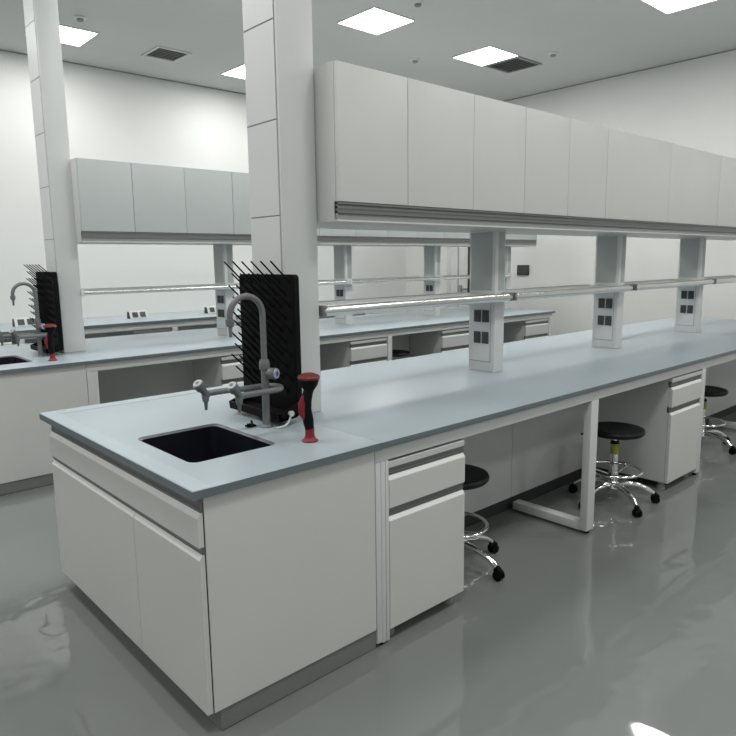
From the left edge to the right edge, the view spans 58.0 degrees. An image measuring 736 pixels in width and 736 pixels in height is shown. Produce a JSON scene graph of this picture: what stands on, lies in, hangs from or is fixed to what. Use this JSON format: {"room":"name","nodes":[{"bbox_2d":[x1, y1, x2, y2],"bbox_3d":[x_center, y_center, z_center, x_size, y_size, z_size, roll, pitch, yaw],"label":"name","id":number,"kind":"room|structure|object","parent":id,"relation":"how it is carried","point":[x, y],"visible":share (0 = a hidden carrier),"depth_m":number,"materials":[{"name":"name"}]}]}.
{"room":"science laboratory","nodes":[
{"label":"science laboratory","id":0,"kind":"room"},
{"bbox_2d":[0,51,405,323],"bbox_3d":[-4.020,-1.712,8.096,13.000,3.960,0.150,-9,12,-41],"label":"wall","id":1,"kind":"structure","parent":0,"point":[112,115],"depth_m":8.71,"materials":[{"name":"white paint"}]},
{"bbox_2d":[0,49,245,94],"bbox_3d":[-3.991,-3.651,7.723,12.600,0.014,0.010,-9,12,-41],"label":"trim","id":2,"kind":"structure","parent":1,"relation":"attached to","point":[0,49],"depth_m":8.58,"materials":[{"name":"grey"}]},
{"bbox_2d":[0,412,735,735],"bbox_3d":[0.147,0.967,3.910,13.000,0.100,12.570,-9,12,-41],"label":"floor","id":3,"kind":"structure","parent":0,"point":[625,626],"depth_m":2.69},
{"bbox_2d":[0,338,11,345],"bbox_3d":[-4.232,0.065,6.977,0.810,0.813,0.572,-9,12,-41],"label":"base cabinet","id":4,"kind":"object","parent":3,"relation":"on","point":[7,341],"visible":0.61,"depth_m":6.96,"materials":[{"name":"grey metal"}]},
{"bbox_2d":[0,365,88,495],"bbox_3d":[-2.766,0.349,5.083,0.742,0.821,1.420,-9,12,-41],"label":"base cabinet","id":5,"kind":"object","parent":3,"relation":"on","point":[26,459],"visible":0.58,"depth_m":4.54,"materials":[{"name":"white laminate"}]},
{"bbox_2d":[0,344,88,374],"bbox_3d":[-2.781,-0.074,5.024,0.784,0.030,1.487,-9,12,-41],"label":"countertop","id":6,"kind":"structure","parent":5,"relation":"on","point":[25,351],"depth_m":4.74,"materials":[{"name":"grey"}]},
{"bbox_2d":[0,355,31,364],"bbox_3d":[-2.673,0.062,4.811,0.358,0.230,0.468,-9,12,-41],"label":"sink","id":7,"kind":"object","parent":6,"relation":"in","point":[4,360],"visible":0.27,"depth_m":5.02,"materials":[{"name":"black plastic"}]},
{"bbox_2d":[0,282,46,356],"bbox_3d":[-2.548,-0.352,4.889,0.367,0.560,0.185,-9,12,-41],"label":"faucet","id":8,"kind":"object","parent":6,"relation":"on","point":[12,333],"visible":0.92,"depth_m":4.92,"materials":[{"name":"grey metal"}]},
{"bbox_2d":[43,324,56,360],"bbox_3d":[-2.268,-0.184,4.752,0.089,0.266,0.086,-9,12,-41],"label":"handset","id":9,"kind":"object","parent":6,"relation":"on","point":[50,329],"visible":1,"depth_m":4.73,"materials":[{"name":"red plastic"}]},
{"bbox_2d":[44,327,55,333],"bbox_3d":[-2.268,-0.266,4.740,0.078,0.060,0.078,-9,12,-41],"label":"cup","id":10,"kind":"object","parent":9,"relation":"on","point":[50,330],"depth_m":4.71,"materials":[{"name":"black plastic"}]},
{"bbox_2d":[11,313,363,344],"bbox_3d":[-2.065,-0.344,9.338,5.380,0.815,0.020,-9,12,-41],"label":"panel","id":11,"kind":"object","parent":3,"relation":"on","point":[119,333],"visible":0.02,"depth_m":8.42,"materials":[{"name":"grey metal"}]},
{"bbox_2d":[19,313,368,343],"bbox_3d":[-1.797,-0.298,9.031,5.500,0.815,0.400,-9,12,-41],"label":"frame","id":12,"kind":"object","parent":3,"relation":"on","point":[174,326],"visible":0.3,"depth_m":8.00,"materials":[{"name":"silver metal"}]},
{"bbox_2d":[0,308,240,334],"bbox_3d":[-3.358,-0.545,8.014,9.200,0.035,1.105,-9,12,-41],"label":"countertop","id":13,"kind":"structure","parent":12,"relation":"on","point":[113,321],"depth_m":8.13,"materials":[{"name":"grey"}]},
{"bbox_2d":[12,317,35,326],"bbox_3d":[-3.898,-0.524,7.532,0.233,0.089,0.119,-9,12,-41],"label":"box","id":14,"kind":"object","parent":13,"relation":"on","point":[16,322],"visible":0.83,"depth_m":7.48,"materials":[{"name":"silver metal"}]},
{"bbox_2d":[17,319,24,324],"bbox_3d":[-3.904,-0.516,7.466,0.070,0.062,0.030,-9,12,-41],"label":"socket","id":15,"kind":"object","parent":14,"relation":"attached to","point":[19,321],"depth_m":7.46,"materials":[{"name":"grey plastic"}]},
{"bbox_2d":[27,319,33,324],"bbox_3d":[-3.830,-0.527,7.532,0.070,0.062,0.030,-9,12,-41],"label":"socket","id":16,"kind":"object","parent":14,"relation":"attached to","point":[29,321],"depth_m":7.53,"materials":[{"name":"grey plastic"}]},
{"bbox_2d":[127,310,147,318],"bbox_3d":[-2.921,-0.677,8.406,0.233,0.089,0.119,-9,12,-41],"label":"box","id":17,"kind":"object","parent":13,"relation":"on","point":[130,314],"visible":1,"depth_m":8.36,"materials":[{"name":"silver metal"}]},
{"bbox_2d":[204,306,215,313],"bbox_3d":[-2.122,-0.803,9.121,0.233,0.089,0.119,-9,12,-41],"label":"box","id":18,"kind":"object","parent":13,"relation":"on","point":[210,309],"visible":0.64,"depth_m":9.05,"materials":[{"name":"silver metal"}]},
{"bbox_2d":[123,327,169,332],"bbox_3d":[-2.736,-0.508,8.171,0.460,0.103,0.350,-9,12,-41],"label":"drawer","id":19,"kind":"object","parent":12,"relation":"on","point":[156,329],"depth_m":8.04,"materials":[{"name":"silver metal"}]},
{"bbox_2d":[49,426,375,730],"bbox_3d":[-0.722,0.682,2.857,0.742,0.821,1.420,-9,12,-41],"label":"base cabinet","id":20,"kind":"object","parent":3,"relation":"on","point":[245,598],"visible":0.92,"depth_m":2.34,"materials":[{"name":"white laminate"}]},
{"bbox_2d":[39,390,381,500],"bbox_3d":[-0.737,0.260,2.799,0.784,0.030,1.487,-9,12,-41],"label":"countertop","id":21,"kind":"structure","parent":20,"relation":"on","point":[114,429],"depth_m":2.55,"materials":[{"name":"grey"}]},
{"bbox_2d":[138,423,273,462],"bbox_3d":[-0.629,0.396,2.585,0.358,0.230,0.468,-9,12,-41],"label":"sink","id":22,"kind":"object","parent":21,"relation":"in","point":[201,443],"visible":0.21,"depth_m":2.76,"materials":[{"name":"black plastic"}]},
{"bbox_2d":[193,293,283,427],"bbox_3d":[-0.504,-0.018,2.664,0.367,0.560,0.186,-9,12,-41],"label":"faucet","id":23,"kind":"object","parent":21,"relation":"on","point":[266,388],"visible":1,"depth_m":2.69,"materials":[{"name":"grey metal"}]},
{"bbox_2d":[245,420,255,427],"bbox_3d":[-0.494,0.234,2.784,0.044,0.022,0.040,-9,12,-41],"label":"key","id":24,"kind":"object","parent":21,"relation":"on","point":[251,424],"visible":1,"depth_m":2.77,"materials":[{"name":"black plastic"}]},
{"bbox_2d":[224,261,301,428],"bbox_3d":[-0.469,-0.118,2.884,0.154,0.686,0.451,-9,12,-41],"label":"drying rack","id":25,"kind":"object","parent":21,"relation":"on","point":[278,293],"visible":0.8,"depth_m":2.85,"materials":[{"name":"black plastic"}]},
{"bbox_2d":[229,391,298,422],"bbox_3d":[-0.455,0.165,2.931,0.127,0.068,0.399,-9,12,-41],"label":"drip tray","id":26,"kind":"object","parent":25,"relation":"on","point":[282,407],"depth_m":2.89,"materials":[{"name":"black plastic"}]},
{"bbox_2d":[297,372,319,442],"bbox_3d":[-0.224,0.149,2.527,0.089,0.266,0.086,-9,12,-41],"label":"handset","id":27,"kind":"object","parent":21,"relation":"on","point":[308,381],"visible":1,"depth_m":2.50,"materials":[{"name":"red plastic"}]},
{"bbox_2d":[299,380,318,391],"bbox_3d":[-0.224,0.068,2.515,0.078,0.060,0.078,-9,12,-41],"label":"cup","id":28,"kind":"object","parent":27,"relation":"on","point":[307,385],"depth_m":2.49,"materials":[{"name":"black plastic"}]},
{"bbox_2d":[193,354,243,389],"bbox_3d":[-1.214,0.234,5.869,0.430,0.757,0.514,-9,12,-41],"label":"base cabinet","id":29,"kind":"object","parent":3,"relation":"on","point":[221,370],"visible":0.1,"depth_m":5.60,"materials":[{"name":"grey metal"}]},
{"bbox_2d":[98,327,468,403],"bbox_3d":[-0.146,-0.025,7.194,5.853,0.820,0.040,-9,12,-41],"label":"panel","id":30,"kind":"object","parent":3,"relation":"on","point":[120,384],"visible":0.02,"depth_m":5.62,"materials":[{"name":"grey metal"}]},
{"bbox_2d":[86,313,551,404],"bbox_3d":[-0.281,-0.045,7.324,5.994,0.822,1.447,-9,12,-41],"label":"frame","id":31,"kind":"object","parent":3,"relation":"on","point":[92,370],"visible":0.12,"depth_m":5.46,"materials":[{"name":"silver metal"}]},
{"bbox_2d":[30,306,554,363],"bbox_3d":[-0.264,-0.469,7.277,6.014,0.026,1.487,-9,12,-41],"label":"countertop","id":32,"kind":"structure","parent":31,"relation":"on","point":[149,345],"depth_m":6.26,"materials":[{"name":"grey"}]},
{"bbox_2d":[23,0,85,352],"bbox_3d":[-2.415,-1.675,5.079,0.169,3.107,0.250,-9,12,-41],"label":"column","id":33,"kind":"structure","parent":32,"relation":"on","point":[41,17],"depth_m":5.01,"materials":[{"name":"white paint"}]},
{"bbox_2d":[24,264,63,353],"bbox_3d":[-2.511,-0.465,5.122,0.132,0.664,0.431,-9,12,-41],"label":"drying rack","id":34,"kind":"object","parent":33,"relation":"attached to","point":[47,291],"visible":0.85,"depth_m":5.04,"materials":[{"name":"black plastic"}]},
{"bbox_2d":[30,340,63,353],"bbox_3d":[-2.499,-0.169,5.157,0.127,0.068,0.399,-9,12,-41],"label":"drip tray","id":35,"kind":"object","parent":34,"relation":"on","point":[58,344],"depth_m":5.05,"materials":[{"name":"black plastic"}]},
{"bbox_2d":[70,158,135,243],"bbox_3d":[-2.229,-1.323,5.366,0.415,0.622,0.628,-9,12,-41],"label":"upper cabinet","id":36,"kind":"object","parent":33,"relation":"attached to","point":[101,189],"visible":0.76,"depth_m":5.12,"materials":[{"name":"grey metal"}]},
{"bbox_2d":[80,284,238,295],"bbox_3d":[-1.827,-0.691,5.805,1.449,0.048,0.350,-9,12,-41],"label":"shelf","id":37,"kind":"object","parent":33,"relation":"attached to","point":[147,289],"visible":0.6,"depth_m":5.65,"materials":[{"name":"grey"}]},
{"bbox_2d":[213,244,235,335],"bbox_3d":[-1.353,-0.735,6.251,0.104,0.851,0.195,-9,12,-41],"label":"upright","id":38,"kind":"object","parent":32,"relation":"on","point":[222,272],"visible":0.96,"depth_m":6.19,"materials":[{"name":"silver metal"}]},
{"bbox_2d":[119,163,233,244],"bbox_3d":[-1.740,-1.399,5.803,0.905,0.620,0.628,-9,12,-41],"label":"upper cabinet","id":39,"kind":"object","parent":38,"relation":"attached to","point":[172,205],"visible":0.91,"depth_m":5.56,"materials":[{"name":"grey metal"}]},
{"bbox_2d":[211,172,319,244],"bbox_3d":[-1.048,-1.508,6.423,0.965,0.620,0.628,-9,12,-41],"label":"upper cabinet","id":40,"kind":"object","parent":38,"relation":"on","point":[240,181],"visible":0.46,"depth_m":5.93,"materials":[{"name":"grey metal"}]},
{"bbox_2d":[234,280,348,284],"bbox_3d":[-0.800,-0.853,6.724,1.314,0.048,0.350,-9,12,-41],"label":"shelf","id":41,"kind":"object","parent":38,"relation":"attached to","point":[320,282],"visible":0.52,"depth_m":6.91,"materials":[{"name":"grey"}]},
{"bbox_2d":[333,245,352,324],"bbox_3d":[-0.273,-0.905,7.218,0.104,0.851,0.195,-9,12,-41],"label":"upright","id":42,"kind":"object","parent":32,"relation":"on","point":[342,254],"visible":0.67,"depth_m":7.16,"materials":[{"name":"silver metal"}]},
{"bbox_2d":[317,229,387,245],"bbox_3d":[-0.347,-1.618,7.050,0.930,0.620,0.628,-9,12,-41],"label":"upper cabinet","id":43,"kind":"object","parent":42,"relation":"on","point":[328,237],"visible":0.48,"depth_m":6.84,"materials":[{"name":"grey metal"}]},
{"bbox_2d":[366,231,443,245],"bbox_3d":[0.338,-1.726,7.663,0.920,0.620,0.628,-9,12,-41],"label":"upper cabinet","id":44,"kind":"object","parent":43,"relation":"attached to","point":[394,238],"visible":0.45,"depth_m":7.47,"materials":[{"name":"white laminate"}]},
{"bbox_2d":[349,276,441,283],"bbox_3d":[0.236,-1.016,7.652,1.454,0.048,0.350,-9,12,-41],"label":"shelf","id":45,"kind":"object","parent":42,"relation":"attached to","point":[394,279],"visible":0.8,"depth_m":7.56,"materials":[{"name":"grey"}]},
{"bbox_2d":[424,246,440,315],"bbox_3d":[0.786,-1.072,8.165,0.104,0.851,0.195,-9,12,-41],"label":"upright","id":46,"kind":"object","parent":32,"relation":"on","point":[432,254],"visible":0.62,"depth_m":8.11,"materials":[{"name":"silver metal"}]},
{"bbox_2d":[423,274,511,279],"bbox_3d":[1.309,-1.184,8.612,1.414,0.048,0.350,-9,12,-41],"label":"shelf","id":47,"kind":"object","parent":46,"relation":"attached to","point":[449,277],"visible":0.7,"depth_m":8.26,"materials":[{"name":"grey"}]},
{"bbox_2d":[504,246,510,308],"bbox_3d":[1.848,-1.238,9.115,0.104,0.851,0.195,-9,12,-41],"label":"upright","id":48,"kind":"object","parent":32,"relation":"on","point":[507,248],"visible":0.19,"depth_m":9.02,"materials":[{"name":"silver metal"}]},
{"bbox_2d":[419,232,536,246],"bbox_3d":[1.381,-1.891,8.597,1.900,0.622,0.628,-9,12,-41],"label":"upper cabinet","id":49,"kind":"object","parent":48,"relation":"on","point":[451,239],"visible":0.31,"depth_m":8.58,"materials":[{"name":"grey metal"}]},
{"bbox_2d":[320,337,386,370],"bbox_3d":[-0.152,0.067,6.819,0.480,0.757,0.514,-9,12,-41],"label":"base cabinet","id":50,"kind":"object","parent":3,"relation":"on","point":[365,351],"visible":0.2,"depth_m":6.60,"materials":[{"name":"grey metal"}]},
{"bbox_2d":[392,350,409,359],"bbox_3d":[0.300,0.092,7.263,0.545,0.555,0.553,1,9,8],"label":"stool","id":51,"kind":"object","parent":3,"relation":"on","point":[395,353],"visible":0.09,"depth_m":7.12,"materials":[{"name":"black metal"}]},
{"bbox_2d":[388,439,464,634],"bbox_3d":[0.084,0.685,2.976,0.460,0.757,0.514,-9,12,-41],"label":"base cabinet","id":52,"kind":"object","parent":3,"relation":"on","point":[427,495],"visible":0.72,"depth_m":2.77,"materials":[{"name":"grey metal"}]},
{"bbox_2d":[409,327,468,356],"bbox_3d":[0.840,-0.088,7.707,0.500,0.757,0.514,-9,12,-41],"label":"base cabinet","id":53,"kind":"object","parent":3,"relation":"on","point":[425,343],"visible":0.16,"depth_m":7.49,"materials":[{"name":"white laminate"}]},
{"bbox_2d":[463,464,504,580],"bbox_3d":[0.448,0.760,3.334,0.553,0.485,0.545,-9,12,-41],"label":"stool","id":54,"kind":"object","parent":3,"relation":"on","point":[475,477],"visible":0.36,"depth_m":3.25,"materials":[{"name":"black"}]},
{"bbox_2d":[503,318,548,342],"bbox_3d":[2.005,-0.272,8.750,0.510,0.757,0.514,-9,12,-41],"label":"base cabinet","id":55,"kind":"object","parent":3,"relation":"on","point":[535,328],"visible":0.2,"depth_m":8.50,"materials":[{"name":"grey metal"}]},
{"bbox_2d":[374,353,735,644],"bbox_3d":[1.819,0.279,5.148,6.144,0.822,1.448,-9,12,-41],"label":"frame","id":56,"kind":"object","parent":3,"relation":"on","point":[590,400],"visible":0.38,"depth_m":3.36,"materials":[{"name":"silver metal"}]},
{"bbox_2d":[206,317,735,448],"bbox_3d":[1.836,-0.145,5.101,6.164,0.026,1.487,-9,12,-41],"label":"countertop","id":57,"kind":"structure","parent":56,"relation":"on","point":[391,403],"depth_m":3.84,"materials":[{"name":"grey stone"}]},
{"bbox_2d":[242,0,320,411],"bbox_3d":[-0.386,-1.339,2.839,0.187,3.107,0.250,-9,12,-41],"label":"column","id":58,"kind":"structure","parent":57,"relation":"on","point":[277,34],"depth_m":2.82,"materials":[{"name":"white paint"}]},
{"bbox_2d":[313,60,407,228],"bbox_3d":[-0.183,-1.004,3.140,0.420,0.649,0.628,-9,12,-41],"label":"upper cabinet","id":59,"kind":"object","parent":58,"relation":"attached to","point":[360,113],"visible":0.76,"depth_m":2.87,"materials":[{"name":"grey metal"}]},
{"bbox_2d":[469,230,505,372],"bbox_3d":[0.723,-0.407,4.054,0.104,0.851,0.195,-9,12,-41],"label":"upright","id":60,"kind":"object","parent":57,"relation":"on","point":[487,247],"visible":0.93,"depth_m":4.01,"materials":[{"name":"silver metal"}]},
{"bbox_2d":[319,292,512,316],"bbox_3d":[0.212,-0.356,3.575,1.434,0.050,0.351,-9,12,-41],"label":"shelf","id":61,"kind":"object","parent":60,"relation":"attached to","point":[379,304],"visible":0.77,"depth_m":3.43,"materials":[{"name":"grey"}]},
{"bbox_2d":[336,78,525,231],"bbox_3d":[0.314,-1.081,3.585,0.923,0.647,0.628,-9,12,-41],"label":"upper cabinet","id":62,"kind":"object","parent":60,"relation":"attached to","point":[466,151],"visible":0.73,"depth_m":3.32,"materials":[{"name":"white laminate"}]},
{"bbox_2d":[474,331,480,342],"bbox_3d":[0.670,-0.191,4.077,0.006,0.072,0.050,-9,12,-41],"label":"socket","id":63,"kind":"object","parent":60,"relation":"attached to","point":[477,334],"depth_m":4.07,"materials":[{"name":"grey plastic"}]},
{"bbox_2d":[474,310,480,321],"bbox_3d":[0.669,-0.319,4.057,0.006,0.072,0.050,-9,12,-41],"label":"socket","id":64,"kind":"object","parent":60,"relation":"attached to","point":[477,313],"depth_m":4.05,"materials":[{"name":"grey plastic"}]},
{"bbox_2d":[482,332,488,343],"bbox_3d":[0.712,-0.184,4.033,0.006,0.072,0.050,-9,12,-41],"label":"socket","id":65,"kind":"object","parent":60,"relation":"attached to","point":[485,335],"depth_m":4.03,"materials":[{"name":"grey plastic"}]},
{"bbox_2d":[482,310,488,321],"bbox_3d":[0.710,-0.312,4.012,0.006,0.072,0.050,-9,12,-41],"label":"socket","id":66,"kind":"object","parent":60,"relation":"attached to","point":[485,313],"depth_m":4.01,"materials":[{"name":"grey plastic"}]},
{"bbox_2d":[454,107,608,234],"bbox_3d":[0.987,-1.187,4.188,0.897,0.647,0.628,-9,12,-41],"label":"upper cabinet","id":67,"kind":"object","parent":60,"relation":"on","point":[566,158],"visible":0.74,"depth_m":3.93,"materials":[{"name":"white laminate"}]},
{"bbox_2d":[504,284,632,300],"bbox_3d":[1.300,-0.527,4.548,1.474,0.050,0.351,-9,12,-41],"label":"shelf","id":68,"kind":"object","parent":60,"relation":"attached to","point":[586,289],"visible":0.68,"depth_m":4.43,"materials":[{"name":"grey"}]},
{"bbox_2d":[592,234,626,348],"bbox_3d":[1.830,-0.581,5.045,0.104,0.851,0.195,-9,12,-41],"label":"upright","id":69,"kind":"object","parent":57,"relation":"on","point":[610,259],"visible":0.95,"depth_m":5.01,"materials":[{"name":"silver metal"}]},
{"bbox_2d":[597,315,603,324],"bbox_3d":[1.778,-0.365,5.069,0.006,0.072,0.050,-9,12,-41],"label":"socket","id":70,"kind":"object","parent":69,"relation":"attached to","point":[600,318],"depth_m":5.07,"materials":[{"name":"grey plastic"}]},
{"bbox_2d":[598,298,604,307],"bbox_3d":[1.777,-0.493,5.048,0.006,0.072,0.050,-9,12,-41],"label":"socket","id":71,"kind":"object","parent":69,"relation":"attached to","point":[601,301],"depth_m":5.05,"materials":[{"name":"grey plastic"}]},
{"bbox_2d":[605,316,611,325],"bbox_3d":[1.819,-0.358,5.024,0.006,0.072,0.050,-9,12,-41],"label":"socket","id":72,"kind":"object","parent":69,"relation":"attached to","point":[608,319],"depth_m":5.02,"materials":[{"name":"grey plastic"}]},
{"bbox_2d":[606,299,611,307],"bbox_3d":[1.818,-0.487,5.003,0.006,0.072,0.050,-9,12,-41],"label":"socket","id":73,"kind":"object","parent":69,"relation":"attached to","point":[608,301],"depth_m":5.00,"materials":[{"name":"grey plastic"}]},
{"bbox_2d":[532,128,720,237],"bbox_3d":[2.002,-1.346,5.096,1.845,0.647,0.628,-9,12,-41],"label":"upper cabinet","id":74,"kind":"object","parent":69,"relation":"on","point":[655,188],"visible":0.71,"depth_m":4.76,"materials":[{"name":"grey metal"}]},
{"bbox_2d":[675,237,706,332],"bbox_3d":[2.926,-0.753,6.026,0.104,0.851,0.195,-9,12,-41],"label":"upright","id":75,"kind":"object","parent":57,"relation":"on","point":[692,252],"visible":0.93,"depth_m":5.99,"materials":[{"name":"silver metal"}]},
{"bbox_2d":[624,279,714,290],"bbox_3d":[2.427,-0.704,5.557,1.479,0.050,0.351,-9,12,-41],"label":"shelf","id":76,"kind":"object","parent":75,"relation":"attached to","point":[665,283],"visible":0.68,"depth_m":5.44,"materials":[{"name":"grey"}]},
{"bbox_2d":[680,305,685,312],"bbox_3d":[2.874,-0.537,6.049,0.006,0.072,0.050,-9,12,-41],"label":"socket","id":77,"kind":"object","parent":75,"relation":"attached to","point":[682,307],"depth_m":6.05,"materials":[{"name":"grey plastic"}]},
{"bbox_2d":[681,291,686,298],"bbox_3d":[2.872,-0.665,6.028,0.006,0.072,0.050,-9,12,-41],"label":"socket","id":78,"kind":"object","parent":75,"relation":"attached to","point":[683,293],"depth_m":6.03,"materials":[{"name":"grey plastic"}]},
{"bbox_2d":[687,305,692,312],"bbox_3d":[2.915,-0.530,6.005,0.006,0.072,0.050,-9,12,-41],"label":"socket","id":79,"kind":"object","parent":75,"relation":"attached to","point":[689,307],"depth_m":6.00,"materials":[{"name":"grey plastic"}]},
{"bbox_2d":[688,291,693,298],"bbox_3d":[2.913,-0.659,5.984,0.006,0.072,0.050,-9,12,-41],"label":"socket","id":80,"kind":"object","parent":75,"relation":"attached to","point":[690,293],"depth_m":5.98,"materials":[{"name":"grey plastic"}]},
{"bbox_2d":[662,155,735,240],"bbox_3d":[3.388,-1.565,6.336,1.900,0.649,0.628,-9,12,-41],"label":"upper cabinet","id":81,"kind":"object","parent":75,"relation":"on","point":[725,230],"visible":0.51,"depth_m":5.61,"materials":[{"name":"white laminate"}]},
{"bbox_3d":[4.047,-0.930,7.029,0.104,0.851,0.195,-9,12,-41],"label":"upright","id":82,"kind":"object","parent":57,"relation":"on","visible":0},
{"bbox_2d":[704,275,735,283],"bbox_3d":[3.509,-0.874,6.525,1.394,0.050,0.351,-9,12,-41],"label":"shelf","id":83,"kind":"object","parent":82,"relation":"attached to","point":[729,278],"visible":0.59,"depth_m":6.21,"materials":[{"name":"grey"}]},
{"bbox_2d":[461,359,735,527],"bbox_3d":[1.948,0.300,5.013,6.007,0.820,0.040,-9,12,-41],"label":"panel","id":84,"kind":"object","parent":3,"relation":"on","point":[526,460],"visible":0.2,"depth_m":4.20,"materials":[{"name":"white laminate"}]},
{"bbox_2d":[568,422,659,517],"bbox_3d":[1.557,0.612,4.162,0.553,0.485,0.545,-2,9,-6],"label":"stool","id":85,"kind":"object","parent":3,"relation":"on","point":[617,431],"visible":0.77,"depth_m":4.14,"materials":[{"name":"silver metal"}]},
{"bbox_2d":[596,370,701,489],"bbox_3d":[1.963,0.390,4.658,0.463,0.757,0.514,-9,12,-41],"label":"base cabinet","id":86,"kind":"object","parent":3,"relation":"on","point":[668,410],"visible":0.83,"depth_m":4.45,"materials":[{"name":"white laminate"}]},
{"bbox_2d":[701,385,735,454],"bbox_3d":[2.715,0.405,5.355,0.553,0.485,0.545,-6,10,-28],"label":"stool","id":87,"kind":"object","parent":3,"relation":"on","point":[710,391],"visible":0.39,"depth_m":5.29,"materials":[{"name":"silver metal"}]},
{"bbox_2d":[0,0,735,100],"bbox_3d":[0.096,-3.040,3.263,13.000,0.100,12.570,-9,12,-41],"label":"ceiling","id":88,"kind":"structure","parent":0,"point":[593,40],"depth_m":7.31,"materials":[{"name":"grey paint"}]},
{"bbox_2d":[25,24,98,46],"bbox_3d":[-3.262,-3.555,7.068,0.570,0.012,0.570,-9,12,-41],"label":"recessed light","id":89,"kind":"object","parent":88,"relation":"in","point":[69,35],"visible":0.63,"depth_m":7.10,"materials":[{"name":"white plastic"}]},
{"bbox_2d":[60,26,95,45],"bbox_3d":[-3.262,-3.555,7.068,0.550,0.005,0.550,-9,12,-41],"label":"diffuser","id":90,"kind":"object","parent":89,"relation":"attached to","point":[69,35],"depth_m":7.11,"materials":[{"name":"white plastic"}]},
{"bbox_2d":[74,15,85,22],"bbox_3d":[-2.866,-3.469,6.604,0.110,0.045,0.110,-9,12,-41],"label":"ceiling detector","id":91,"kind":"object","parent":88,"relation":"attached to","point":[79,18],"visible":1,"depth_m":6.58,"materials":[{"name":"white plastic"}]},
{"bbox_2d":[141,45,191,62],"bbox_3d":[-2.366,-3.682,7.789,0.420,0.015,0.450,-9,12,-41],"label":"ceiling vent","id":92,"kind":"object","parent":88,"relation":"in","point":[158,52],"visible":1,"depth_m":7.78,"materials":[{"name":"grey metal"}]},
{"bbox_2d":[220,64,244,78],"bbox_3d":[-1.516,-3.827,8.610,0.570,0.012,0.570,-9,12,-41],"label":"recessed light","id":93,"kind":"object","parent":88,"relation":"in","point":[239,71],"visible":0.49,"depth_m":8.56,"materials":[{"name":"white plastic"}]},
{"bbox_2d":[337,6,414,34],"bbox_3d":[0.082,-3.557,6.812,0.570,0.012,0.570,-9,12,-41],"label":"recessed light","id":94,"kind":"object","parent":88,"relation":"in","point":[374,20],"visible":1,"depth_m":6.79,"materials":[{"name":"white plastic"}]},
{"bbox_2d":[411,58,419,62],"bbox_3d":[0.577,-3.758,8.125,0.110,0.045,0.110,-9,12,-41],"label":"ceiling detector","id":95,"kind":"object","parent":88,"relation":"attached to","point":[414,60],"visible":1,"depth_m":8.10,"materials":[{"name":"white plastic"}]},
{"bbox_2d":[412,0,423,7],"bbox_3d":[0.476,-3.466,6.327,0.110,0.045,0.110,-9,12,-41],"label":"ceiling detector","id":96,"kind":"object","parent":88,"relation":"attached to","point":[417,3],"visible":1,"depth_m":6.30,"materials":[{"name":"white plastic"}]},
{"bbox_2d":[452,45,518,65],"bbox_3d":[1.422,-3.769,8.025,0.570,0.012,0.570,-9,12,-41],"label":"recessed light","id":97,"kind":"object","parent":88,"relation":"in","point":[487,55],"visible":1,"depth_m":8.01,"materials":[{"name":"white plastic"}]},
{"bbox_2d":[484,56,541,72],"bbox_3d":[1.834,-3.833,8.394,0.505,0.015,0.520,-9,12,-41],"label":"ceiling vent","id":98,"kind":"object","parent":88,"relation":"in","point":[518,63],"visible":1,"depth_m":8.39,"materials":[{"name":"grey metal"}]},
{"bbox_2d":[548,52,557,57],"bbox_3d":[2.218,-3.751,7.953,0.110,0.045,0.110,-9,12,-41],"label":"ceiling detector","id":99,"kind":"object","parent":88,"relation":"attached to","point":[551,54],"visible":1,"depth_m":7.93,"materials":[{"name":"white plastic"}]},
{"bbox_2d":[641,0,715,13],"bbox_3d":[2.994,-3.511,6.298,0.570,0.012,0.570,-9,12,-41],"label":"recessed light","id":100,"kind":"object","parent":88,"relation":"in","point":[665,6],"visible":1,"depth_m":6.44,"materials":[{"name":"white plastic"}]},
{"bbox_2d":[406,50,735,335],"bbox_3d":[4.907,-1.767,7.735,0.150,3.960,12.370,-9,12,-41],"label":"wall","id":101,"kind":"structure","parent":0,"point":[691,103],"depth_m":8.90,"materials":[{"name":"white paint"}]},
{"bbox_2d":[447,247,469,307],"bbox_3d":[1.544,-1.414,11.396,0.062,2.180,0.485,-9,12,-41],"label":"door","id":102,"kind":"structure","parent":101,"relation":"in","point":[458,258],"depth_m":11.36,"materials":[{"name":"white laminate"}]},
{"bbox_2d":[517,265,528,274],"bbox_3d":[2.430,-1.536,10.405,0.034,0.155,0.210,-9,12,-41],"label":"wall panel","id":103,"kind":"object","parent":101,"relation":"attached to","point":[521,269],"visible":1,"depth_m":10.39,"materials":[{"name":"grey plastic"}]},
{"bbox_2d":[504,49,735,101],"bbox_3d":[4.759,-3.716,7.437,0.010,0.014,12.160,-9,12,-41],"label":"trim","id":104,"kind":"structure","parent":101,"relation":"attached to","point":[731,49],"depth_m":8.85,"materials":[{"name":"grey paint"}]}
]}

